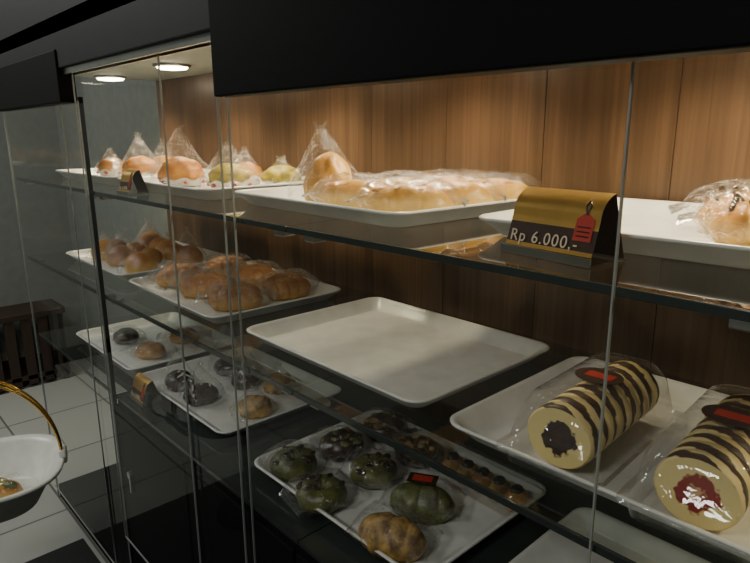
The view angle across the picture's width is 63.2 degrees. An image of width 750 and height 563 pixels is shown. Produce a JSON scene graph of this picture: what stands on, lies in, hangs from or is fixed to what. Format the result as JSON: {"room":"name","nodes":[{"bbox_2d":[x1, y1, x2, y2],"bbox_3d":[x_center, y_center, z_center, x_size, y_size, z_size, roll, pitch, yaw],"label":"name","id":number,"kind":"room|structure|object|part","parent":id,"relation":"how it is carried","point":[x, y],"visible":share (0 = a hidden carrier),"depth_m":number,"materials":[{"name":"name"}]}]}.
{"room":"food shop","nodes":[
{"label":"food shop","id":0,"kind":"room"},
{"bbox_2d":[0,106,83,361],"bbox_3d":[-3.464,-0.430,2.693,3.860,2.600,0.100,-13,18,-41],"label":"wall","id":1,"kind":"structure","parent":0,"point":[33,136],"depth_m":3.87,"materials":[{"name":"paint"}]},
{"bbox_2d":[2,344,82,367],"bbox_3d":[-3.389,0.788,2.974,3.740,0.100,0.015,-13,18,-41],"label":"baseboard","id":2,"kind":"structure","parent":1,"relation":"attached to","point":[75,352],"depth_m":4.16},
{"bbox_2d":[0,358,126,562],"bbox_3d":[-1.331,1.363,0.877,4.000,0.050,6.200,-13,18,-41],"label":"floor","id":3,"kind":"structure","parent":0,"point":[50,525],"depth_m":3.10,"materials":[{"name":"tile"}]},
{"bbox_2d":[0,299,70,391],"bbox_3d":[-2.339,0.434,3.628,0.900,0.470,0.270,-13,18,-41],"label":"slatted bench","id":4,"kind":"object","parent":3,"relation":"on","point":[48,313],"visible":0.98,"depth_m":3.72,"materials":[{"name":"brown wood"}]},
{"bbox_2d":[25,538,100,562],"bbox_3d":[-0.594,1.436,0.441,1.880,0.008,3.550,-13,18,-41],"label":"floor mat","id":5,"kind":"object","parent":3,"relation":"on","point":[78,551],"visible":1,"depth_m":2.23,"materials":[{"name":"rubber"}]},
{"bbox_3d":[-1.227,0.858,1.722,0.355,0.515,0.346,-13,18,-41],"label":"stand","id":6,"kind":"object","parent":5,"relation":"on","visible":0},
{"bbox_2d":[0,381,67,522],"bbox_3d":[-1.059,0.429,1.615,0.420,0.366,0.376,-7,15,-24],"label":"bread basket","id":7,"kind":"object","parent":6,"relation":"on","point":[41,456],"visible":0.98,"depth_m":1.75,"materials":[{"name":"white plastic"}]},
{"bbox_2d":[0,472,37,497],"bbox_3d":[-1.016,0.559,1.645,0.210,0.076,0.126,1,14,7],"label":"bun","id":8,"kind":"object","parent":7,"relation":"in","point":[8,487],"visible":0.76,"depth_m":1.63,"materials":[{"name":"orange food"}]},
{"bbox_2d":[0,0,749,562],"bbox_3d":[0.077,0.084,1.244,0.652,2.250,3.640,-13,18,-41],"label":"display cabinet","id":9,"kind":"object","parent":3,"relation":"on","point":[635,99],"visible":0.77,"depth_m":1.29,"materials":[{"name":"black laminate"}]},
{"bbox_3d":[-1.143,0.045,2.595,0.583,1.700,0.006,-13,18,-41],"label":"glass panel","id":10,"kind":"part","parent":9,"relation":"part of","materials":[{"name":"clear glass"}]},
{"bbox_2d":[28,256,98,293],"bbox_3d":[-0.858,-0.072,2.258,0.572,0.010,0.807,-13,18,-41],"label":"glass shelf","id":11,"kind":"object","parent":9,"relation":"attached to","point":[41,261],"depth_m":2.05,"materials":[{"name":"clear glass"}]},
{"bbox_2d":[16,175,118,192],"bbox_3d":[-0.860,-0.364,2.188,0.572,0.010,0.807,-13,18,-41],"label":"glass shelf","id":12,"kind":"object","parent":9,"relation":"attached to","point":[53,181],"depth_m":1.98,"materials":[{"name":"clear glass"}]},
{"bbox_2d":[39,333,109,390],"bbox_3d":[-0.857,0.232,2.332,0.572,0.010,0.807,-13,18,-41],"label":"glass shelf","id":13,"kind":"object","parent":9,"relation":"attached to","point":[78,365],"depth_m":2.10,"materials":[{"name":"clear glass"}]},
{"bbox_3d":[-1.125,0.178,2.159,0.004,1.533,0.691,-13,18,-41],"label":"glass door","id":14,"kind":"part","parent":9,"relation":"part of","materials":[{"name":"clear glass"}]},
{"bbox_3d":[-0.841,0.247,1.871,0.004,1.533,0.131,-13,18,-41],"label":"glass door","id":15,"kind":"part","parent":9,"relation":"part of","materials":[{"name":"clear glass"}]},
{"bbox_3d":[-0.794,0.279,1.838,0.012,1.600,0.006,-13,18,-41],"label":"door post","id":16,"kind":"part","parent":9,"relation":"part of","materials":[{"name":"clear glass"}]},
{"bbox_2d":[93,75,126,80],"bbox_3d":[-1.027,-0.787,2.368,0.120,0.015,0.120,-13,18,-41],"label":"recessed light","id":17,"kind":"object","parent":9,"relation":"attached to","point":[99,77],"visible":1,"depth_m":2.33,"materials":[{"name":"metal"}]},
{"bbox_2d":[116,169,149,194],"bbox_3d":[-0.642,-0.264,1.611,0.056,0.063,0.076,-13,19,-43],"label":"price sign","id":18,"kind":"object","parent":9,"relation":"on","point":[127,175],"visible":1,"depth_m":1.61,"materials":[{"name":"gold metal"}]},
{"bbox_2d":[55,168,210,185],"bbox_3d":[-0.824,-0.375,2.139,0.410,0.031,0.545,-13,18,-41],"label":"serving tray","id":19,"kind":"object","parent":9,"relation":"on","point":[77,174],"visible":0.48,"depth_m":2.00,"materials":[{"name":"white plastic"}]},
{"bbox_2d":[92,151,123,175],"bbox_3d":[-0.957,-0.435,2.212,0.156,0.100,0.129,10,17,36],"label":"bread","id":20,"kind":"object","parent":19,"relation":"on","point":[107,166],"visible":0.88,"depth_m":2.18,"materials":[{"name":"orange food"}]},
{"bbox_2d":[114,135,162,175],"bbox_3d":[-0.780,-0.416,2.019,0.181,0.154,0.139,-1,14,-3],"label":"bread","id":21,"kind":"object","parent":19,"relation":"on","point":[144,164],"visible":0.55,"depth_m":2.00,"materials":[{"name":"orange food"}]},
{"bbox_2d":[152,143,174,168],"bbox_3d":[-0.764,-0.450,2.204,0.160,0.132,0.129,10,17,36],"label":"bread","id":22,"kind":"object","parent":19,"relation":"on","point":[163,159],"visible":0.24,"depth_m":2.18,"materials":[{"name":"orange food"}]},
{"bbox_3d":[-0.621,0.173,1.598,0.004,1.423,0.537,-13,18,-41],"label":"glass door","id":23,"kind":"part","parent":9,"relation":"part of","materials":[{"name":"clear glass"}]},
{"bbox_2d":[128,372,161,407],"bbox_3d":[-0.681,0.316,1.802,0.064,0.072,0.096,-13,18,-41],"label":"price sign","id":24,"kind":"object","parent":9,"relation":"on","point":[140,382],"visible":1,"depth_m":1.79,"materials":[{"name":"gold metal"}]},
{"bbox_2d":[66,241,228,280],"bbox_3d":[-0.823,-0.083,2.210,0.410,0.031,0.545,-13,18,-41],"label":"serving tray","id":25,"kind":"object","parent":9,"relation":"on","point":[112,270],"visible":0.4,"depth_m":2.13,"materials":[{"name":"white plastic"}]},
{"bbox_2d":[84,233,126,260],"bbox_3d":[-1.008,-0.137,2.263,0.145,0.102,0.160,-13,18,-41],"label":"bun","id":26,"kind":"object","parent":25,"relation":"on","point":[103,243],"visible":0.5,"depth_m":2.23,"materials":[{"name":"brown food"}]},
{"bbox_2d":[101,228,145,266],"bbox_3d":[-0.893,-0.128,2.142,0.164,0.140,0.140,2,14,10],"label":"bun","id":27,"kind":"object","parent":25,"relation":"on","point":[117,254],"visible":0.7,"depth_m":2.12,"materials":[{"name":"brown food"}]},
{"bbox_2d":[117,243,166,273],"bbox_3d":[-0.778,-0.081,2.027,0.161,0.102,0.143,-7,15,-26],"label":"bun","id":28,"kind":"object","parent":25,"relation":"on","point":[145,260],"visible":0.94,"depth_m":2.00,"materials":[{"name":"brown food"}]},
{"bbox_2d":[133,217,162,247],"bbox_3d":[-0.882,-0.183,2.370,0.144,0.140,0.158,6,15,25],"label":"bun","id":29,"kind":"object","parent":25,"relation":"on","point":[146,238],"visible":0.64,"depth_m":2.35,"materials":[{"name":"brown food"}]},
{"bbox_2d":[149,232,176,259],"bbox_3d":[-0.768,-0.136,2.255,0.146,0.102,0.160,-3,14,-10],"label":"bun","id":30,"kind":"object","parent":25,"relation":"on","point":[160,243],"visible":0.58,"depth_m":2.24,"materials":[{"name":"brown food"}]},
{"bbox_2d":[163,229,208,264],"bbox_3d":[-0.654,-0.127,2.136,0.156,0.140,0.154,12,18,41],"label":"bun","id":31,"kind":"object","parent":25,"relation":"on","point":[185,253],"visible":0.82,"depth_m":2.11,"materials":[{"name":"brown food"}]},
{"bbox_2d":[76,312,237,372],"bbox_3d":[-0.821,0.221,2.284,0.410,0.031,0.545,-13,18,-41],"label":"serving tray","id":32,"kind":"object","parent":9,"relation":"on","point":[135,364],"visible":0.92,"depth_m":2.29,"materials":[{"name":"white plastic"}]},
{"bbox_2d":[109,325,147,344],"bbox_3d":[-0.941,0.198,2.305,0.120,0.056,0.200,-13,18,-41],"label":"bun","id":33,"kind":"object","parent":32,"relation":"on","point":[126,335],"visible":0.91,"depth_m":2.27,"materials":[{"name":"food"}]},
{"bbox_2d":[121,339,181,358],"bbox_3d":[-0.791,0.235,2.149,0.200,0.056,0.118,4,14,17],"label":"bun","id":34,"kind":"object","parent":32,"relation":"on","point":[145,350],"visible":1,"depth_m":2.12,"materials":[{"name":"brown food"}]},
{"bbox_2d":[155,325,210,343],"bbox_3d":[-0.721,0.198,2.304,0.200,0.054,0.118,-3,14,-12],"label":"bun","id":35,"kind":"object","parent":32,"relation":"on","point":[190,332],"visible":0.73,"depth_m":2.28,"materials":[{"name":"brown food"}]},
{"bbox_2d":[152,63,190,70],"bbox_3d":[-0.659,-0.695,1.983,0.120,0.015,0.120,-13,18,-41],"label":"recessed light","id":36,"kind":"object","parent":9,"relation":"attached to","point":[163,66],"visible":0.97,"depth_m":1.95,"materials":[{"name":"metal"}]},
{"bbox_2d":[92,188,285,231],"bbox_3d":[-0.263,-0.215,1.562,0.572,0.010,0.937,-13,18,-41],"label":"glass shelf","id":37,"kind":"object","parent":9,"relation":"attached to","point":[158,199],"depth_m":1.37,"materials":[{"name":"clear glass"}]},
{"bbox_2d":[104,295,293,394],"bbox_3d":[-0.261,0.076,1.632,0.572,0.010,0.937,-13,18,-41],"label":"glass shelf","id":38,"kind":"object","parent":9,"relation":"attached to","point":[288,389],"depth_m":1.31,"materials":[{"name":"clear glass"}]},
{"bbox_2d":[117,173,304,199],"bbox_3d":[-0.427,-0.274,1.716,0.410,0.031,0.545,-12,18,-40],"label":"serving tray","id":39,"kind":"object","parent":9,"relation":"on","point":[197,192],"visible":0.38,"depth_m":1.49,"materials":[{"name":"white plastic"}]},
{"bbox_2d":[149,129,211,186],"bbox_3d":[-0.562,-0.364,1.764,0.192,0.170,0.144,3,14,12],"label":"bread","id":40,"kind":"object","parent":39,"relation":"on","point":[183,171],"visible":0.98,"depth_m":1.74,"materials":[{"name":"orange food"}]},
{"bbox_2d":[200,139,259,187],"bbox_3d":[-0.398,-0.318,1.651,0.178,0.132,0.130,1,14,7],"label":"bread","id":41,"kind":"object","parent":39,"relation":"on","point":[241,177],"visible":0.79,"depth_m":1.62,"materials":[{"name":"yellow food"}]},
{"bbox_2d":[234,149,262,183],"bbox_3d":[-0.390,-0.351,1.831,0.153,0.111,0.130,10,17,36],"label":"bread","id":42,"kind":"object","parent":39,"relation":"on","point":[255,168],"visible":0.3,"depth_m":1.80,"materials":[{"name":"orange food"}]},
{"bbox_2d":[254,158,304,184],"bbox_3d":[-0.252,-0.291,1.627,0.167,0.090,0.128,4,14,17],"label":"bread","id":43,"kind":"object","parent":39,"relation":"on","point":[278,174],"visible":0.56,"depth_m":1.60,"materials":[{"name":"yellow food"}]},
{"bbox_2d":[129,261,340,322],"bbox_3d":[-0.415,0.022,1.769,0.410,0.031,0.545,-12,18,-40],"label":"serving tray","id":44,"kind":"object","parent":9,"relation":"on","point":[322,291],"visible":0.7,"depth_m":1.65,"materials":[{"name":"white plastic"}]},
{"bbox_2d":[140,260,211,287],"bbox_3d":[-0.595,-0.028,1.849,0.206,0.079,0.122,1,14,7],"label":"roll","id":45,"kind":"object","parent":44,"relation":"on","point":[165,277],"visible":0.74,"depth_m":1.82,"materials":[{"name":"brown food"}]},
{"bbox_2d":[164,268,242,298],"bbox_3d":[-0.481,0.001,1.728,0.206,0.079,0.120,-1,14,-2],"label":"roll","id":46,"kind":"object","parent":44,"relation":"on","point":[194,284],"visible":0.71,"depth_m":1.70,"materials":[{"name":"brown food"}]},
{"bbox_2d":[197,252,256,277],"bbox_3d":[-0.476,-0.054,1.960,0.206,0.076,0.120,-5,14,-19],"label":"roll","id":47,"kind":"object","parent":44,"relation":"on","point":[219,262],"visible":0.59,"depth_m":1.93,"materials":[{"name":"brown food"}]},
{"bbox_2d":[194,278,275,311],"bbox_3d":[-0.367,0.031,1.607,0.206,0.077,0.120,-3,14,-11],"label":"roll","id":48,"kind":"object","parent":44,"relation":"on","point":[251,298],"visible":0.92,"depth_m":1.58,"materials":[{"name":"brown food"}]},
{"bbox_2d":[224,259,284,287],"bbox_3d":[-0.362,-0.026,1.838,0.209,0.078,0.121,-8,15,-28],"label":"roll","id":49,"kind":"object","parent":44,"relation":"on","point":[257,270],"visible":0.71,"depth_m":1.81,"materials":[{"name":"brown food"}]},
{"bbox_2d":[255,268,324,300],"bbox_3d":[-0.249,0.003,1.717,0.206,0.077,0.123,-11,17,-37],"label":"roll","id":50,"kind":"object","parent":44,"relation":"on","point":[287,285],"visible":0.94,"depth_m":1.69,"materials":[{"name":"brown food"}]},
{"bbox_3d":[-0.346,0.242,1.326,0.004,1.413,0.251,-13,18,-41],"label":"glass door","id":51,"kind":"part","parent":9,"relation":"part of","materials":[{"name":"clear glass"}]},
{"bbox_2d":[142,346,341,435],"bbox_3d":[-0.420,0.321,1.863,0.410,0.031,0.545,-13,18,-41],"label":"serving tray","id":52,"kind":"object","parent":9,"relation":"on","point":[218,418],"visible":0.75,"depth_m":1.84,"materials":[{"name":"white plastic"}]},
{"bbox_2d":[158,347,198,392],"bbox_3d":[-0.604,0.261,1.873,0.121,0.134,0.146,-13,18,-41],"label":"bun","id":53,"kind":"object","parent":52,"relation":"on","point":[174,380],"visible":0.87,"depth_m":1.85,"materials":[{"name":"food"}]},
{"bbox_2d":[177,361,225,406],"bbox_3d":[-0.507,0.290,1.773,0.139,0.123,0.123,-9,16,-32],"label":"bun","id":54,"kind":"object","parent":52,"relation":"on","point":[200,394],"visible":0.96,"depth_m":1.75,"materials":[{"name":"food"}]},
{"bbox_2d":[208,324,248,376],"bbox_3d":[-0.480,0.208,1.976,0.142,0.188,0.128,7,15,26],"label":"bun","id":55,"kind":"object","parent":52,"relation":"on","point":[221,367],"visible":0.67,"depth_m":1.96,"materials":[{"name":"food"}]},
{"bbox_2d":[225,345,267,389],"bbox_3d":[-0.400,0.258,1.881,0.120,0.134,0.144,10,17,36],"label":"bun","id":56,"kind":"object","parent":52,"relation":"on","point":[250,379],"visible":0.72,"depth_m":1.86,"materials":[{"name":"food"}]},
{"bbox_2d":[229,384,280,418],"bbox_3d":[-0.334,0.325,1.695,0.143,0.091,0.120,1,14,7],"label":"bun","id":57,"kind":"object","parent":52,"relation":"on","point":[258,406],"visible":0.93,"depth_m":1.67,"materials":[{"name":"brown food"}]},
{"bbox_2d":[254,363,302,395],"bbox_3d":[-0.294,0.287,1.850,0.148,0.091,0.118,-3,14,-12],"label":"bun","id":58,"kind":"object","parent":52,"relation":"on","point":[283,378],"visible":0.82,"depth_m":1.83,"materials":[{"name":"brown food"}]},
{"bbox_2d":[115,350,478,544],"bbox_3d":[-0.259,0.381,1.706,0.572,0.012,0.937,-13,18,-41],"label":"glass shelf","id":59,"kind":"object","parent":9,"relation":"attached to","point":[216,454],"depth_m":1.59,"materials":[{"name":"clear glass"}]},
{"bbox_2d":[234,181,516,227],"bbox_3d":[0.009,-0.171,1.280,0.410,0.031,0.545,-12,18,-39],"label":"serving tray","id":60,"kind":"object","parent":9,"relation":"on","point":[274,197],"visible":0.48,"depth_m":1.09,"materials":[{"name":"white plastic"}]},
{"bbox_2d":[287,122,363,201],"bbox_3d":[-0.102,-0.249,1.284,0.175,0.172,0.132,5,15,22],"label":"bread","id":61,"kind":"object","parent":60,"relation":"on","point":[328,163],"visible":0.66,"depth_m":1.26,"materials":[{"name":"beige food"}]},
{"bbox_2d":[303,172,399,207],"bbox_3d":[-0.032,-0.176,1.185,0.208,0.073,0.106,4,14,17],"label":"bread roll","id":62,"kind":"object","parent":60,"relation":"on","point":[339,192],"depth_m":1.16,"materials":[{"name":"beige food"}]},
{"bbox_2d":[365,170,447,185],"bbox_3d":[0.063,-0.193,1.257,0.208,0.073,0.109,4,14,17],"label":"bread roll","id":63,"kind":"object","parent":60,"relation":"on","point":[384,182],"depth_m":1.24,"materials":[{"name":"beige food"}]},
{"bbox_2d":[348,176,468,211],"bbox_3d":[0.060,-0.151,1.084,0.208,0.073,0.110,3,14,13],"label":"bread roll","id":64,"kind":"object","parent":60,"relation":"on","point":[406,197],"visible":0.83,"depth_m":1.05,"materials":[{"name":"beige food"}]},
{"bbox_2d":[415,168,488,181],"bbox_3d":[0.165,-0.208,1.316,0.211,0.074,0.112,6,15,24],"label":"bread roll","id":65,"kind":"object","parent":60,"relation":"on","point":[451,178],"visible":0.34,"depth_m":1.29,"materials":[{"name":"beige food"}]},
{"bbox_2d":[410,172,506,205],"bbox_3d":[0.144,-0.170,1.160,0.208,0.074,0.110,3,14,13],"label":"bread roll","id":66,"kind":"object","parent":60,"relation":"on","point":[475,193],"visible":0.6,"depth_m":1.12,"materials":[{"name":"beige food"}]},
{"bbox_2d":[457,171,545,200],"bbox_3d":[0.243,-0.185,1.220,0.209,0.073,0.110,7,16,28],"label":"bread roll","id":67,"kind":"object","parent":60,"relation":"on","point":[512,189],"visible":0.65,"depth_m":1.18,"materials":[{"name":"beige food"}]},
{"bbox_2d":[246,297,549,407],"bbox_3d":[0.034,0.132,1.305,0.410,0.031,0.545,-12,18,-41],"label":"serving tray","id":68,"kind":"object","parent":9,"relation":"on","point":[408,355],"visible":1,"depth_m":1.30,"materials":[{"name":"white plastic"}]},
{"bbox_2d":[254,410,545,562],"bbox_3d":[0.042,0.441,1.358,0.410,0.031,0.545,-13,18,-41],"label":"serving tray","id":69,"kind":"object","parent":9,"relation":"on","point":[479,518],"visible":0.49,"depth_m":1.30,"materials":[{"name":"white plastic"}]},
{"bbox_2d":[258,439,330,482],"bbox_3d":[-0.186,0.407,1.399,0.152,0.068,0.129,10,17,36],"label":"bun","id":70,"kind":"object","parent":69,"relation":"on","point":[287,462],"visible":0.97,"depth_m":1.37,"materials":[{"name":"food"}]},
{"bbox_2d":[279,466,360,517],"bbox_3d":[-0.113,0.436,1.278,0.152,0.067,0.128,-9,16,-32],"label":"bun","id":71,"kind":"object","parent":69,"relation":"on","point":[327,492],"visible":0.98,"depth_m":1.25,"materials":[{"name":"food"}]},
{"bbox_2d":[308,424,374,461],"bbox_3d":[-0.081,0.388,1.481,0.152,0.066,0.129,-3,14,-12],"label":"donut","id":72,"kind":"object","parent":69,"relation":"on","point":[338,444],"visible":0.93,"depth_m":1.45,"materials":[{"name":"food"}]},
{"bbox_2d":[335,447,410,488],"bbox_3d":[-0.004,0.416,1.364,0.152,0.066,0.129,4,14,17],"label":"bun","id":73,"kind":"object","parent":69,"relation":"on","point":[368,470],"visible":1,"depth_m":1.34,"materials":[{"name":"food"}]},
{"bbox_2d":[354,407,417,442],"bbox_3d":[0.021,0.366,1.565,0.152,0.067,0.131,12,18,41],"label":"donut","id":74,"kind":"object","parent":69,"relation":"on","point":[389,425],"visible":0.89,"depth_m":1.54,"materials":[{"name":"food"}]},
{"bbox_2d":[346,501,441,562],"bbox_3d":[0.035,0.464,1.145,0.168,0.074,0.112,7,15,26],"label":"bread roll","id":75,"kind":"object","parent":69,"relation":"on","point":[398,537],"visible":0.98,"depth_m":1.11,"materials":[{"name":"brown food"}]},
{"bbox_2d":[378,428,453,468],"bbox_3d":[0.099,0.394,1.451,0.152,0.066,0.132,8,16,31],"label":"donut","id":76,"kind":"object","parent":69,"relation":"on","point":[425,445],"visible":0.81,"depth_m":1.43,"materials":[{"name":"food"}]},
{"bbox_2d":[379,472,466,524],"bbox_3d":[0.097,0.437,1.250,0.168,0.077,0.112,4,14,17],"label":"bun","id":77,"kind":"object","parent":69,"relation":"on","point":[422,494],"visible":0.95,"depth_m":1.22,"materials":[{"name":"food"}]},
{"bbox_2d":[431,445,544,511],"bbox_3d":[0.235,0.425,1.329,0.110,0.059,0.250,-12,18,-39],"label":"bread","id":78,"kind":"object","parent":69,"relation":"on","point":[454,461],"visible":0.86,"depth_m":1.31,"materials":[{"name":"food"}]},
{"bbox_3d":[-0.021,0.368,0.991,0.004,1.323,0.775,-13,18,-41],"label":"glass door","id":79,"kind":"part","parent":9,"relation":"part of","materials":[{"name":"clear glass"}]},
{"bbox_3d":[0.315,0.291,1.506,0.025,1.720,3.620,-13,18,-41],"label":"panel","id":80,"kind":"part","parent":9,"relation":"part of","materials":[{"name":"clear glass"}]},
{"bbox_2d":[293,390,636,562],"bbox_3d":[0.692,0.314,0.634,0.572,0.010,1.857,-13,18,-41],"label":"glass shelf","id":81,"kind":"object","parent":9,"relation":"attached to","point":[322,403],"depth_m":0.81,"materials":[{"name":"clear glass"}]},
{"bbox_2d":[286,226,749,321],"bbox_3d":[0.690,0.022,0.563,0.572,0.010,1.857,-13,18,-41],"label":"glass shelf","id":82,"kind":"object","parent":9,"relation":"attached to","point":[735,314],"depth_m":0.67,"materials":[{"name":"clear glass"}]},
{"bbox_2d":[299,442,749,562],"bbox_3d":[0.693,0.618,0.708,0.572,0.012,1.857,-13,18,-41],"label":"glass shelf","id":83,"kind":"object","parent":9,"relation":"attached to","point":[326,542],"depth_m":1.20,"materials":[{"name":"clear glass"}]},
{"bbox_2d":[500,186,623,268],"bbox_3d":[0.234,-0.073,0.762,0.073,0.082,0.136,-10,17,-35],"label":"price sign","id":84,"kind":"object","parent":9,"relation":"on","point":[571,222],"visible":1,"depth_m":0.74,"materials":[{"name":"gold printed cardboard"}]},
{"bbox_2d":[450,356,749,560],"bbox_3d":[0.435,0.235,0.871,0.410,0.031,0.545,-13,18,-42],"label":"serving tray","id":85,"kind":"object","parent":9,"relation":"on","point":[488,420],"visible":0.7,"depth_m":0.91,"materials":[{"name":"white plastic"}]},
{"bbox_2d":[496,353,682,486],"bbox_3d":[0.322,0.186,0.890,0.158,0.105,0.304,13,19,43],"label":"roll","id":86,"kind":"object","parent":85,"relation":"on","point":[564,430],"visible":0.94,"depth_m":0.84,"materials":[{"name":"beige food"}]},
{"bbox_2d":[616,384,749,550],"bbox_3d":[0.440,0.216,0.764,0.158,0.105,0.304,13,19,43],"label":"roll","id":87,"kind":"object","parent":85,"relation":"on","point":[704,481],"visible":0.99,"depth_m":0.70,"materials":[{"name":"beige food"}]},
{"bbox_2d":[509,507,710,562],"bbox_3d":[0.460,0.545,0.919,0.410,0.031,0.545,-13,18,-42],"label":"serving tray","id":88,"kind":"object","parent":9,"relation":"on","point":[637,545],"visible":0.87,"depth_m":1.14,"materials":[{"name":"white plastic"}]},
{"bbox_2d":[479,197,749,268],"bbox_3d":[0.478,-0.073,0.867,0.410,0.031,0.545,-13,19,-43],"label":"serving tray","id":89,"kind":"object","parent":9,"relation":"on","point":[648,227],"visible":0.38,"depth_m":0.88,"materials":[{"name":"white plastic"}]},
{"bbox_2d":[668,179,749,231],"bbox_3d":[0.559,-0.109,0.881,0.240,0.082,0.130,5,15,22],"label":"croissant","id":90,"kind":"object","parent":89,"relation":"on","point":[709,216],"visible":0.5,"depth_m":0.89,"materials":[{"name":"plastic"}]},
{"bbox_2d":[676,186,749,246],"bbox_3d":[0.511,-0.080,0.761,0.240,0.082,0.128,7,15,26],"label":"croissant","id":91,"kind":"object","parent":89,"relation":"on","point":[731,226],"visible":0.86,"depth_m":0.77,"materials":[{"name":"food"}]},
{"bbox_2d":[55,77,179,378],"bbox_3d":[0.062,-0.238,1.826,0.100,2.600,6.200,-13,18,-41],"label":"wall","id":92,"kind":"structure","parent":0,"point":[117,113],"depth_m":3.34,"materials":[{"name":"paint"}]},
{"bbox_2d":[82,344,133,390],"bbox_3d":[-1.457,0.617,3.637,0.015,0.100,1.640,-13,18,-41],"label":"baseboard","id":93,"kind":"structure","parent":92,"relation":"attached to","point":[124,380],"depth_m":3.91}
]}

